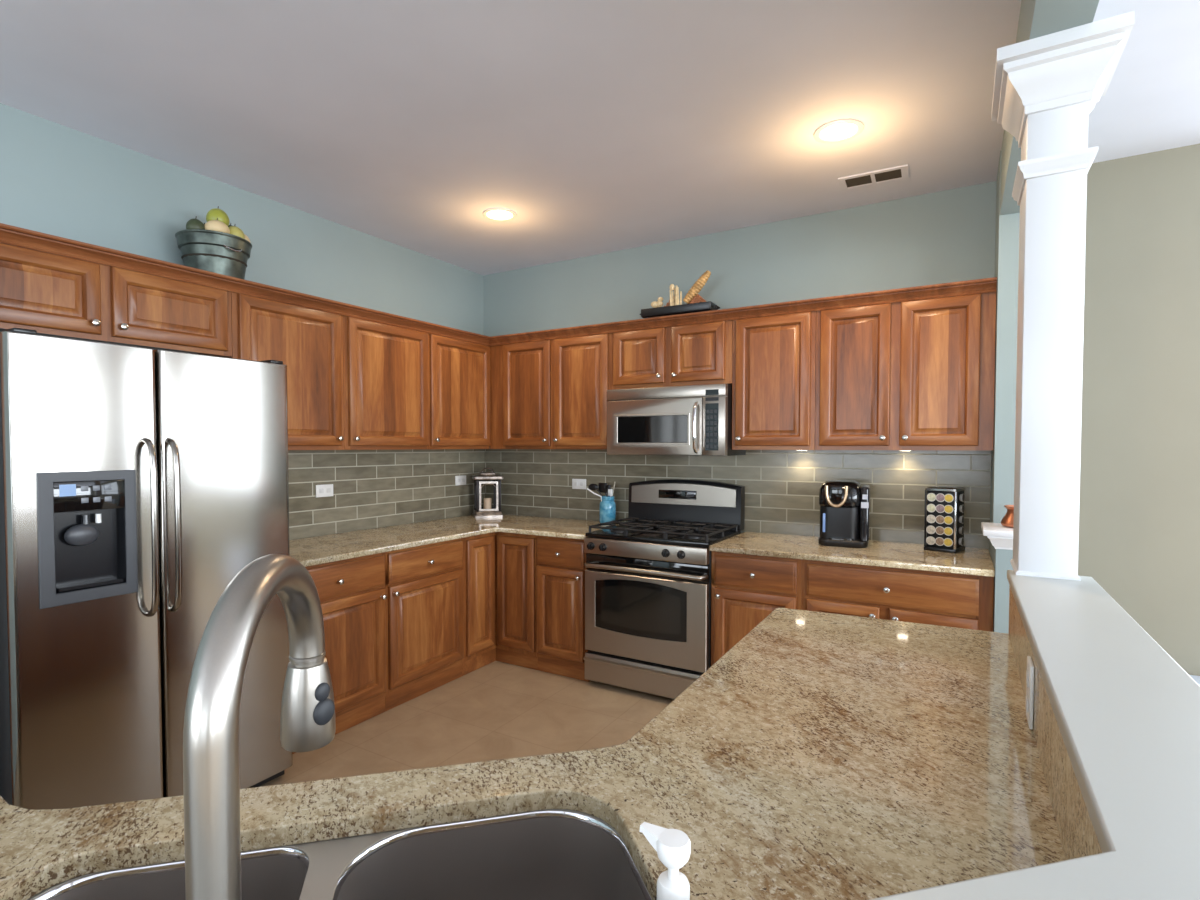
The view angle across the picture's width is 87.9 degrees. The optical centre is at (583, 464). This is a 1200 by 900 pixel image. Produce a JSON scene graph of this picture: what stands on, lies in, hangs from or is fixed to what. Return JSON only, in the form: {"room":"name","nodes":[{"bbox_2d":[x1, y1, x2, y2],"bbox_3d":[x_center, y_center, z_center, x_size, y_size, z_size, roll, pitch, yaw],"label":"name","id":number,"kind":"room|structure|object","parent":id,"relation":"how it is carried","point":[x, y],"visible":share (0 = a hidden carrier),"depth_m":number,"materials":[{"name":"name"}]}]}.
{"room":"kitchen","nodes":[
{"label":"kitchen","id":0,"kind":"room"},
{"bbox_2d":[0,103,483,539],"bbox_3d":[-2.947,0.000,1.486,0.150,2.755,8.100,1,2,31],"label":"wall","id":1,"kind":"structure","parent":0,"point":[56,179],"depth_m":3.00,"materials":[{"name":"blue paint"}]},
{"bbox_2d":[0,243,231,356],"bbox_3d":[-2.001,-0.646,2.537,0.353,0.309,0.990,1,2,31],"label":"upper cabinet","id":2,"kind":"object","parent":1,"relation":"attached to","point":[49,294],"visible":1,"depth_m":2.48,"materials":[{"name":"brown wood"}]},
{"bbox_2d":[227,292,343,449],"bbox_3d":[-1.585,-0.447,3.228,0.353,0.746,0.608,1,2,31],"label":"upper cabinet","id":3,"kind":"object","parent":1,"relation":"attached to","point":[309,341],"visible":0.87,"depth_m":3.19,"materials":[{"name":"brown wood"}]},
{"bbox_2d":[175,229,251,278],"bbox_3d":[-1.748,-0.939,2.960,0.328,0.252,0.316,1,2,31],"label":"metal bucket","id":4,"kind":"object","parent":3,"relation":"on","point":[223,253],"visible":0.76,"depth_m":2.85,"materials":[{"name":"metal"}]},
{"bbox_2d":[186,216,204,229],"bbox_3d":[-1.767,-1.088,2.836,0.076,0.083,0.076,1,2,31],"label":"fruit","id":5,"kind":"object","parent":4,"relation":"in","point":[195,223],"visible":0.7,"depth_m":2.81,"materials":[{"name":"green food"}]},
{"bbox_2d":[204,218,229,233],"bbox_3d":[-1.698,-1.098,2.885,0.106,0.086,0.106,1,2,31],"label":"gourd","id":6,"kind":"object","parent":4,"relation":"in","point":[215,225],"visible":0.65,"depth_m":2.85,"materials":[{"name":"beige food"}]},
{"bbox_2d":[206,206,229,225],"bbox_3d":[-1.727,-1.168,2.941,0.096,0.102,0.096,1,2,31],"label":"apple","id":7,"kind":"object","parent":6,"relation":"on","point":[213,214],"visible":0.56,"depth_m":2.91,"materials":[{"name":"green food"}]},
{"bbox_2d":[229,224,244,238],"bbox_3d":[-1.656,-1.094,2.955,0.088,0.095,0.088,1,2,31],"label":"pear","id":8,"kind":"object","parent":4,"relation":"in","point":[234,230],"visible":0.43,"depth_m":2.93,"materials":[{"name":"yellow food"}]},
{"bbox_2d":[343,315,428,449],"bbox_3d":[-1.262,-0.463,3.760,0.353,0.746,0.633,1,2,31],"label":"upper cabinet","id":9,"kind":"object","parent":1,"relation":"attached to","point":[385,367],"visible":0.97,"depth_m":3.64,"materials":[{"name":"brown wood"}]},
{"bbox_2d":[0,223,996,345],"bbox_3d":[-0.119,-0.817,2.479,3.055,0.056,2.853,1,2,31],"label":"crown molding","id":10,"kind":"structure","parent":9,"relation":"attached to","point":[10,235],"depth_m":3.13,"materials":[{"name":"brown wood"}]},
{"bbox_2d":[288,449,484,539],"bbox_3d":[-1.337,0.154,3.990,0.008,0.505,2.141,1,2,31],"label":"tile backsplash","id":11,"kind":"structure","parent":1,"relation":"attached to","point":[372,488],"depth_m":4.00,"materials":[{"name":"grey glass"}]},
{"bbox_2d":[316,484,332,496],"bbox_3d":[-1.523,0.155,3.667,0.008,0.072,0.116,1,2,31],"label":"wall outlet","id":12,"kind":"object","parent":11,"relation":"attached to","point":[326,490],"visible":1,"depth_m":3.66,"materials":[{"name":"white plastic"}]},
{"bbox_2d":[455,475,465,485],"bbox_3d":[-0.918,0.120,4.664,0.008,0.072,0.116,1,2,31],"label":"wall outlet","id":13,"kind":"object","parent":11,"relation":"attached to","point":[459,480],"visible":1,"depth_m":4.66,"materials":[{"name":"white plastic"}]},
{"bbox_2d":[428,333,490,448],"bbox_3d":[-0.942,-0.478,4.287,0.353,0.746,0.597,1,2,31],"label":"upper cabinet","id":14,"kind":"object","parent":1,"relation":"attached to","point":[459,415],"visible":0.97,"depth_m":4.18,"materials":[{"name":"brown wood"}]},
{"bbox_2d":[259,661,673,786],"bbox_3d":[0.554,1.496,-0.509,8.250,0.120,8.250,1,2,31],"label":"floor","id":15,"kind":"structure","parent":0,"point":[498,710],"depth_m":3.18,"materials":[{"name":"tile"}]},
{"bbox_2d":[0,328,291,809],"bbox_3d":[-1.771,0.462,2.433,0.832,1.776,0.905,1,2,31],"label":"refrigerator","id":16,"kind":"object","parent":15,"relation":"on","point":[137,483],"visible":0.91,"depth_m":2.11,"materials":[{"name":"silver metal"}]},
{"bbox_2d":[292,552,386,753],"bbox_3d":[-1.453,0.894,3.190,0.657,0.866,0.628,1,2,31],"label":"base cabinet","id":17,"kind":"object","parent":15,"relation":"on","point":[351,592],"visible":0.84,"depth_m":3.13,"materials":[{"name":"brown wood"}]},
{"bbox_2d":[385,538,463,711],"bbox_3d":[-1.133,0.879,3.716,0.657,0.866,0.601,1,2,31],"label":"base cabinet","id":18,"kind":"object","parent":15,"relation":"on","point":[424,583],"visible":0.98,"depth_m":3.52,"materials":[{"name":"brown wood"}]},
{"bbox_2d":[462,532,536,675],"bbox_3d":[-0.620,0.862,4.296,0.933,0.866,0.921,1,2,31],"label":"base cabinet","id":19,"kind":"object","parent":15,"relation":"on","point":[499,568],"visible":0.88,"depth_m":3.97,"materials":[{"name":"brown wood"}]},
{"bbox_2d":[289,514,618,566],"bbox_3d":[-0.780,0.432,3.651,1.303,0.030,2.156,1,2,31],"label":"countertop","id":20,"kind":"structure","parent":19,"relation":"on","point":[315,550],"depth_m":3.77,"materials":[{"name":"stone"}]},
{"bbox_2d":[472,468,503,517],"bbox_3d":[-0.718,0.206,4.658,0.216,0.363,0.216,0,2,-15],"label":"lantern","id":21,"kind":"object","parent":20,"relation":"on","point":[485,478],"visible":1,"depth_m":4.58,"materials":[{"name":"silver metal"}]},
{"bbox_2d":[483,498,491,508],"bbox_3d":[-0.718,0.299,4.661,0.060,0.092,0.060,1,2,31],"label":"candle","id":22,"kind":"object","parent":21,"relation":"in","point":[487,502],"visible":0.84,"depth_m":4.64,"materials":[{"name":"beige wax"}]},
{"bbox_2d":[599,496,615,522],"bbox_3d":[0.164,0.307,4.211,0.112,0.185,0.112,1,2,31],"label":"glass jar","id":23,"kind":"object","parent":20,"relation":"on","point":[607,508],"visible":0.83,"depth_m":4.17,"materials":[{"name":"blue glass"}]},
{"bbox_2d":[588,484,602,495],"bbox_3d":[0.112,0.261,4.231,0.180,0.258,0.022,1,2,28],"label":"serving spoon","id":24,"kind":"object","parent":23,"relation":"in","point":[593,487],"visible":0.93,"depth_m":4.24,"materials":[{"name":"black plastic"}]},
{"bbox_2d":[598,483,606,494],"bbox_3d":[0.147,0.257,4.231,0.099,0.263,0.010,1,2,31],"label":"spatula","id":25,"kind":"object","parent":23,"relation":"in","point":[601,486],"visible":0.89,"depth_m":4.23,"materials":[{"name":"black plastic"}]},
{"bbox_2d":[605,485,610,496],"bbox_3d":[0.162,0.264,4.202,0.040,0.251,0.036,1,2,31],"label":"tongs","id":26,"kind":"object","parent":23,"relation":"in","point":[607,487],"visible":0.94,"depth_m":4.21,"materials":[{"name":"black plastic"}]},
{"bbox_2d":[608,489,612,496],"bbox_3d":[0.172,0.278,4.200,0.056,0.223,0.015,1,2,38],"label":"whisk","id":27,"kind":"object","parent":23,"relation":"in","point":[610,491],"visible":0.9,"depth_m":4.18,"materials":[{"name":"white plastic"}]},
{"bbox_2d":[536,535,589,681],"bbox_3d":[0.009,0.869,4.068,0.377,0.866,0.657,1,2,31],"label":"base cabinet","id":28,"kind":"object","parent":15,"relation":"on","point":[560,567],"visible":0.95,"depth_m":3.81,"materials":[{"name":"brown wood"}]},
{"bbox_2d":[584,479,744,698],"bbox_3d":[0.482,0.709,3.733,0.760,1.206,0.712,1,2,31],"label":"gas range","id":29,"kind":"object","parent":15,"relation":"on","point":[648,575],"visible":0.96,"depth_m":3.53,"materials":[{"name":"silver metal"}]},
{"bbox_2d":[585,525,740,546],"bbox_3d":[0.482,0.414,3.725,0.760,0.022,0.565,1,2,31],"label":"cooktop","id":30,"kind":"object","parent":29,"relation":"in","point":[602,535],"depth_m":3.54,"materials":[{"name":"black metal"}]},
{"bbox_2d":[711,551,801,665],"bbox_3d":[1.027,0.887,3.450,0.464,0.866,0.657,1,2,31],"label":"base cabinet","id":31,"kind":"object","parent":15,"relation":"on","point":[745,589],"visible":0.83,"depth_m":3.21,"materials":[{"name":"brown wood"}]},
{"bbox_2d":[802,560,993,631],"bbox_3d":[1.565,0.896,3.124,0.793,0.866,0.657,1,2,31],"label":"base cabinet","id":32,"kind":"object","parent":15,"relation":"on","point":[965,601],"visible":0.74,"depth_m":2.84,"materials":[{"name":"brown wood"}]},
{"bbox_2d":[709,531,994,576],"bbox_3d":[1.368,0.444,3.230,1.255,0.030,0.646,1,2,31],"label":"countertop","id":33,"kind":"structure","parent":32,"relation":"on","point":[969,561],"depth_m":3.06,"materials":[{"name":"stone"}]},
{"bbox_2d":[818,480,870,547],"bbox_3d":[1.403,0.258,3.342,0.245,0.336,0.306,1,2,26],"label":"coffee maker","id":34,"kind":"object","parent":33,"relation":"on","point":[844,504],"visible":1,"depth_m":3.23,"materials":[{"name":"black plastic"}]},
{"bbox_2d":[829,537,852,540],"bbox_3d":[1.345,0.387,3.252,0.120,0.010,0.046,1,2,26],"label":"drip tray","id":35,"kind":"object","parent":34,"relation":"on","point":[830,538],"depth_m":3.23,"materials":[{"name":"silver metal"}]},
{"bbox_2d":[924,486,965,552],"bbox_3d":[1.823,0.272,3.138,0.160,0.319,0.144,-2,2,-44],"label":"rack","id":36,"kind":"object","parent":33,"relation":"on","point":[955,491],"visible":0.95,"depth_m":3.09,"materials":[{"name":"black metal"}]},
{"bbox_2d":[926,536,934,544],"bbox_3d":[1.745,0.382,3.124,0.014,0.043,0.043,-2,2,-44],"label":"pod","id":37,"kind":"object","parent":36,"relation":"in","point":[930,540],"visible":1,"depth_m":3.12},
{"bbox_2d":[926,525,935,533],"bbox_3d":[1.745,0.328,3.123,0.014,0.043,0.043,-2,2,-44],"label":"pod","id":38,"kind":"object","parent":36,"relation":"in","point":[930,529],"visible":1,"depth_m":3.12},
{"bbox_2d":[926,515,935,522],"bbox_3d":[1.745,0.273,3.121,0.014,0.043,0.043,-2,2,-44],"label":"pod","id":39,"kind":"object","parent":36,"relation":"in","point":[930,518],"visible":1,"depth_m":3.12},
{"bbox_2d":[927,504,935,511],"bbox_3d":[1.745,0.219,3.119,0.014,0.043,0.043,-2,2,-44],"label":"pod","id":40,"kind":"object","parent":36,"relation":"in","point":[930,507],"visible":1,"depth_m":3.11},
{"bbox_2d":[927,493,935,500],"bbox_3d":[1.745,0.164,3.118,0.014,0.043,0.043,-2,2,-44],"label":"pod","id":41,"kind":"object","parent":36,"relation":"in","point":[931,496],"visible":1,"depth_m":3.11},
{"bbox_2d":[935,537,943,545],"bbox_3d":[1.773,0.383,3.095,0.014,0.043,0.043,-2,2,-44],"label":"pod","id":42,"kind":"object","parent":36,"relation":"in","point":[939,541],"visible":1,"depth_m":3.09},
{"bbox_2d":[935,526,943,534],"bbox_3d":[1.773,0.329,3.093,0.014,0.043,0.043,-2,2,-44],"label":"pod","id":43,"kind":"object","parent":36,"relation":"in","point":[939,530],"visible":1,"depth_m":3.09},
{"bbox_2d":[935,515,944,523],"bbox_3d":[1.773,0.274,3.091,0.014,0.043,0.043,-2,2,-44],"label":"pod","id":44,"kind":"object","parent":36,"relation":"in","point":[939,519],"visible":1,"depth_m":3.09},
{"bbox_2d":[936,504,944,512],"bbox_3d":[1.773,0.220,3.090,0.014,0.043,0.043,-2,2,-44],"label":"pod","id":45,"kind":"object","parent":36,"relation":"in","point":[940,508],"visible":1,"depth_m":3.08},
{"bbox_2d":[936,493,944,501],"bbox_3d":[1.773,0.165,3.088,0.014,0.043,0.043,-2,2,-44],"label":"pod","id":46,"kind":"object","parent":36,"relation":"in","point":[939,497],"visible":1,"depth_m":3.08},
{"bbox_2d":[943,538,952,546],"bbox_3d":[1.799,0.384,3.068,0.013,0.043,0.043,-2,2,-44],"label":"pod","id":47,"kind":"object","parent":36,"relation":"in","point":[948,542],"visible":1,"depth_m":3.06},
{"bbox_2d":[944,527,952,535],"bbox_3d":[1.799,0.329,3.066,0.013,0.043,0.043,-2,2,-44],"label":"pod","id":48,"kind":"object","parent":36,"relation":"in","point":[948,531],"visible":1,"depth_m":3.06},
{"bbox_2d":[944,516,952,524],"bbox_3d":[1.799,0.275,3.065,0.013,0.043,0.043,-2,2,-44],"label":"pod","id":49,"kind":"object","parent":36,"relation":"in","point":[948,520],"visible":1,"depth_m":3.06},
{"bbox_2d":[944,505,953,513],"bbox_3d":[1.799,0.220,3.063,0.013,0.043,0.043,-2,2,-44],"label":"pod","id":50,"kind":"object","parent":36,"relation":"in","point":[949,509],"visible":1,"depth_m":3.06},
{"bbox_2d":[944,494,953,501],"bbox_3d":[1.799,0.166,3.061,0.013,0.043,0.043,-2,2,-44],"label":"pod","id":51,"kind":"object","parent":36,"relation":"in","point":[948,497],"visible":1,"depth_m":3.06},
{"bbox_2d":[959,537,963,545],"bbox_3d":[1.877,0.383,3.092,0.043,0.043,0.014,-2,2,-44],"label":"pod","id":52,"kind":"object","parent":36,"relation":"in","point":[961,540],"visible":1,"depth_m":3.08,"materials":[{"name":"grey plastic"}]},
{"bbox_2d":[959,526,963,534],"bbox_3d":[1.877,0.329,3.091,0.043,0.043,0.014,-2,2,-44],"label":"pod","id":53,"kind":"object","parent":36,"relation":"in","point":[961,529],"visible":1,"depth_m":3.08,"materials":[{"name":"grey plastic"}]},
{"bbox_2d":[959,515,963,523],"bbox_3d":[1.877,0.274,3.089,0.043,0.043,0.014,-2,2,-44],"label":"pod","id":54,"kind":"object","parent":36,"relation":"in","point":[961,518],"visible":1,"depth_m":3.08,"materials":[{"name":"grey plastic"}]},
{"bbox_2d":[959,504,963,512],"bbox_3d":[1.877,0.220,3.087,0.043,0.043,0.014,-2,2,-44],"label":"pod","id":55,"kind":"object","parent":36,"relation":"in","point":[961,508],"visible":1,"depth_m":3.08,"materials":[{"name":"grey plastic"}]},
{"bbox_2d":[959,493,964,501],"bbox_3d":[1.877,0.165,3.086,0.043,0.043,0.014,-2,2,-44],"label":"pod","id":56,"kind":"object","parent":36,"relation":"in","point":[962,497],"visible":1,"depth_m":3.08,"materials":[{"name":"grey plastic"}]},
{"bbox_2d":[1190,675,1199,684],"bbox_3d":[2.886,1.149,2.494,0.690,0.400,0.340,1,2,31],"label":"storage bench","id":57,"kind":"object","parent":15,"relation":"on","point":[1196,678],"visible":0.02,"depth_m":2.74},
{"bbox_3d":[0.609,0.946,1.420,0.657,0.866,1.050,1,2,31],"label":"base cabinet","id":58,"kind":"object","parent":15,"relation":"on","visible":0},
{"bbox_2d":[0,608,1064,899],"bbox_3d":[-0.223,0.509,1.008,3.170,0.030,1.351,-1,2,-19],"label":"countertop","id":59,"kind":"structure","parent":58,"relation":"on","point":[822,756],"depth_m":0.95,"materials":[{"name":"stone"}]},
{"bbox_2d":[183,554,335,899],"bbox_3d":[-0.257,0.291,0.508,0.096,0.434,0.249,-1,2,-20],"label":"kitchen faucet","id":60,"kind":"object","parent":59,"relation":"on","point":[211,782],"visible":1,"depth_m":0.41,"materials":[{"name":"silver metal"}]},
{"bbox_2d":[28,809,651,899],"bbox_3d":[-0.283,0.628,0.689,0.805,0.188,0.470,0,2,-14],"label":"double sink","id":61,"kind":"object","parent":59,"relation":"in","point":[549,854],"visible":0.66,"depth_m":0.90,"materials":[{"name":"metal"}]},
{"bbox_2d":[640,822,690,899],"bbox_3d":[0.073,0.407,0.514,0.058,0.203,0.056,1,2,31],"label":"soap bottle","id":62,"kind":"object","parent":59,"relation":"on","point":[672,846],"visible":1,"depth_m":0.51,"materials":[{"name":"white plastic"}]},
{"bbox_2d":[1009,585,1101,859],"bbox_3d":[0.301,0.428,0.749,2.609,0.145,0.556,-1,2,-36],"label":"stone splash","id":63,"kind":"object","parent":59,"relation":"on","point":[1076,831],"visible":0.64,"depth_m":0.88,"materials":[{"name":"stone"}]},
{"bbox_2d":[1026,656,1033,728],"bbox_3d":[0.836,0.426,1.167,0.008,0.116,0.072,1,2,31],"label":"wall outlet","id":64,"kind":"object","parent":63,"relation":"attached to","point":[1030,667],"visible":1,"depth_m":1.14,"materials":[{"name":"white plastic"}]},
{"bbox_2d":[1026,695,1027,712],"bbox_3d":[0.833,0.450,1.169,0.002,0.026,0.026,1,2,31],"label":"socket","id":65,"kind":"object","parent":64,"relation":"attached to","point":[1026,695],"depth_m":1.16,"materials":[{"name":"white plastic"}]},
{"bbox_2d":[1026,670,1028,686],"bbox_3d":[0.833,0.402,1.168,0.002,0.026,0.026,1,2,31],"label":"socket","id":66,"kind":"object","parent":64,"relation":"attached to","point":[1027,671],"depth_m":1.16,"materials":[{"name":"white plastic"}]},
{"bbox_2d":[0,0,1199,275],"bbox_3d":[0.554,-1.367,-0.592,8.250,0.100,8.250,1,2,31],"label":"ceiling","id":67,"kind":"structure","parent":0,"point":[605,126],"depth_m":2.38,"materials":[{"name":"paint"}]},
{"bbox_2d":[483,208,516,220],"bbox_3d":[-0.481,-1.434,3.580,0.196,0.008,0.196,1,2,31],"label":"recessed light","id":68,"kind":"object","parent":67,"relation":"in","point":[495,214],"visible":1,"depth_m":3.57,"materials":[{"name":"white glass"}]},
{"bbox_2d":[814,119,863,142],"bbox_3d":[1.079,-1.406,2.634,0.196,0.008,0.196,1,2,31],"label":"recessed light","id":69,"kind":"object","parent":67,"relation":"in","point":[837,131],"visible":1,"depth_m":2.62,"materials":[{"name":"white glass"}]},
{"bbox_2d":[838,165,908,190],"bbox_3d":[1.440,-1.421,3.093,0.310,0.006,0.160,1,2,29],"label":"ceiling vent","id":70,"kind":"object","parent":67,"relation":"in","point":[897,173],"visible":1,"depth_m":3.09,"materials":[{"name":"metal"}]},
{"bbox_2d":[484,144,1199,675],"bbox_3d":[2.656,-0.041,2.910,8.250,2.755,0.150,1,2,31],"label":"wall","id":71,"kind":"structure","parent":0,"point":[1139,504],"depth_m":2.94,"materials":[{"name":"paint"}]},
{"bbox_2d":[489,333,611,448],"bbox_3d":[-0.182,-0.479,4.324,1.006,0.746,0.353,1,2,31],"label":"upper cabinet","id":72,"kind":"object","parent":71,"relation":"attached to","point":[545,394],"visible":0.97,"depth_m":4.19,"materials":[{"name":"brown wood"}]},
{"bbox_2d":[612,320,732,389],"bbox_3d":[0.582,-0.655,3.855,0.776,0.367,0.353,1,2,31],"label":"upper cabinet","id":73,"kind":"object","parent":71,"relation":"attached to","point":[694,354],"visible":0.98,"depth_m":3.71,"materials":[{"name":"brown wood"}]},
{"bbox_2d":[607,384,745,455],"bbox_3d":[0.556,-0.260,3.819,0.759,0.405,0.441,1,2,31],"label":"microwave","id":74,"kind":"object","parent":73,"relation":"attached to","point":[696,420],"visible":0.99,"depth_m":3.65,"materials":[{"name":"silver metal"}]},
{"bbox_2d":[640,301,719,317],"bbox_3d":[0.586,-0.899,3.820,0.497,0.122,0.150,1,2,29],"label":"display tray","id":75,"kind":"object","parent":73,"relation":"on","point":[701,306],"visible":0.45,"depth_m":3.74,"materials":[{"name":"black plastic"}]},
{"bbox_2d":[651,297,662,307],"bbox_3d":[0.458,-0.989,3.893,0.112,0.108,0.069,1,2,31],"label":"cluster","id":76,"kind":"object","parent":75,"relation":"on","point":[659,303],"visible":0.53,"depth_m":3.87,"materials":[{"name":"beige"}]},
{"bbox_2d":[669,284,681,305],"bbox_3d":[0.565,-1.016,3.806,0.076,0.176,0.034,1,2,20],"label":"bundle","id":77,"kind":"object","parent":75,"relation":"in","point":[674,297],"visible":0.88,"depth_m":3.80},
{"bbox_2d":[683,270,710,303],"bbox_3d":[0.685,-1.066,3.755,0.173,0.185,0.060,1,2,31],"label":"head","id":78,"kind":"object","parent":75,"relation":"in","point":[697,287],"visible":0.95,"depth_m":3.73},
{"bbox_2d":[690,294,706,303],"bbox_3d":[0.677,-0.974,3.739,0.126,0.095,0.026,1,2,31],"label":"dried flower","id":79,"kind":"object","parent":75,"relation":"in","point":[697,298],"visible":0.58,"depth_m":3.72,"materials":[{"name":"brown plant"}]},
{"bbox_2d":[484,449,990,548],"bbox_3d":[0.647,0.153,4.043,3.345,0.505,0.008,1,2,31],"label":"tile backsplash","id":80,"kind":"structure","parent":71,"relation":"attached to","point":[782,487],"depth_m":3.73,"materials":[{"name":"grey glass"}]},
{"bbox_2d":[572,479,585,488],"bbox_3d":[-0.031,0.141,4.444,0.116,0.072,0.008,1,2,31],"label":"wall outlet","id":81,"kind":"object","parent":80,"relation":"attached to","point":[576,483],"visible":1,"depth_m":4.44,"materials":[{"name":"white plastic"}]},
{"bbox_2d":[732,311,815,449],"bbox_3d":[1.108,-0.456,3.541,0.452,0.746,0.353,1,2,31],"label":"upper cabinet","id":82,"kind":"object","parent":71,"relation":"attached to","point":[774,357],"visible":1,"depth_m":3.41,"materials":[{"name":"brown wood"}]},
{"bbox_2d":[815,292,995,449],"bbox_3d":[1.643,-0.447,3.216,0.796,0.746,0.353,1,2,31],"label":"upper cabinet","id":83,"kind":"object","parent":71,"relation":"attached to","point":[917,374],"visible":1,"depth_m":3.07,"materials":[{"name":"brown wood"}]},
{"bbox_2d":[989,151,1019,633],"bbox_3d":[1.963,-0.040,2.857,0.130,2.755,0.660,1,2,31],"label":"wall","id":84,"kind":"structure","parent":0,"point":[1007,226],"depth_m":2.82,"materials":[{"name":"blue paint"}]},
{"bbox_2d":[981,522,1012,549],"bbox_3d":[1.849,0.313,2.695,0.208,0.080,0.318,1,2,31],"label":"wall ledge","id":85,"kind":"object","parent":84,"relation":"attached to","point":[1000,536],"visible":0.52,"depth_m":2.60,"materials":[{"name":"white paint"}]},
{"bbox_2d":[1001,505,1013,527],"bbox_3d":[1.883,0.226,2.691,0.132,0.092,0.132,1,2,31],"label":"copper pot","id":86,"kind":"object","parent":85,"relation":"on","point":[1007,520],"visible":0.44,"depth_m":2.68,"materials":[{"name":"orange metal"}]},
{"bbox_2d":[1000,0,1098,214],"bbox_3d":[1.221,-1.236,1.596,0.127,0.290,2.775,1,2,31],"label":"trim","id":87,"kind":"structure","parent":84,"relation":"attached to","point":[1037,18],"depth_m":1.57,"materials":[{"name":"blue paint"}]},
{"bbox_3d":[-0.282,0.866,1.151,2.180,1.043,2.550,1,2,31],"label":"wall","id":88,"kind":"structure","parent":0,"visible":0},
{"bbox_2d":[870,570,1199,899],"bbox_3d":[-0.139,0.343,0.729,3.466,0.026,1.123,-1,2,-19],"label":"ledge cap","id":89,"kind":"object","parent":88,"relation":"on","point":[1127,714],"visible":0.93,"depth_m":0.72,"materials":[{"name":"paint"}]},
{"bbox_2d":[991,11,1134,580],"bbox_3d":[1.296,-0.397,1.736,0.275,1.395,0.356,1,2,31],"label":"column","id":90,"kind":"structure","parent":89,"relation":"on","point":[1046,89],"depth_m":1.64,"materials":[{"name":"white paint"}]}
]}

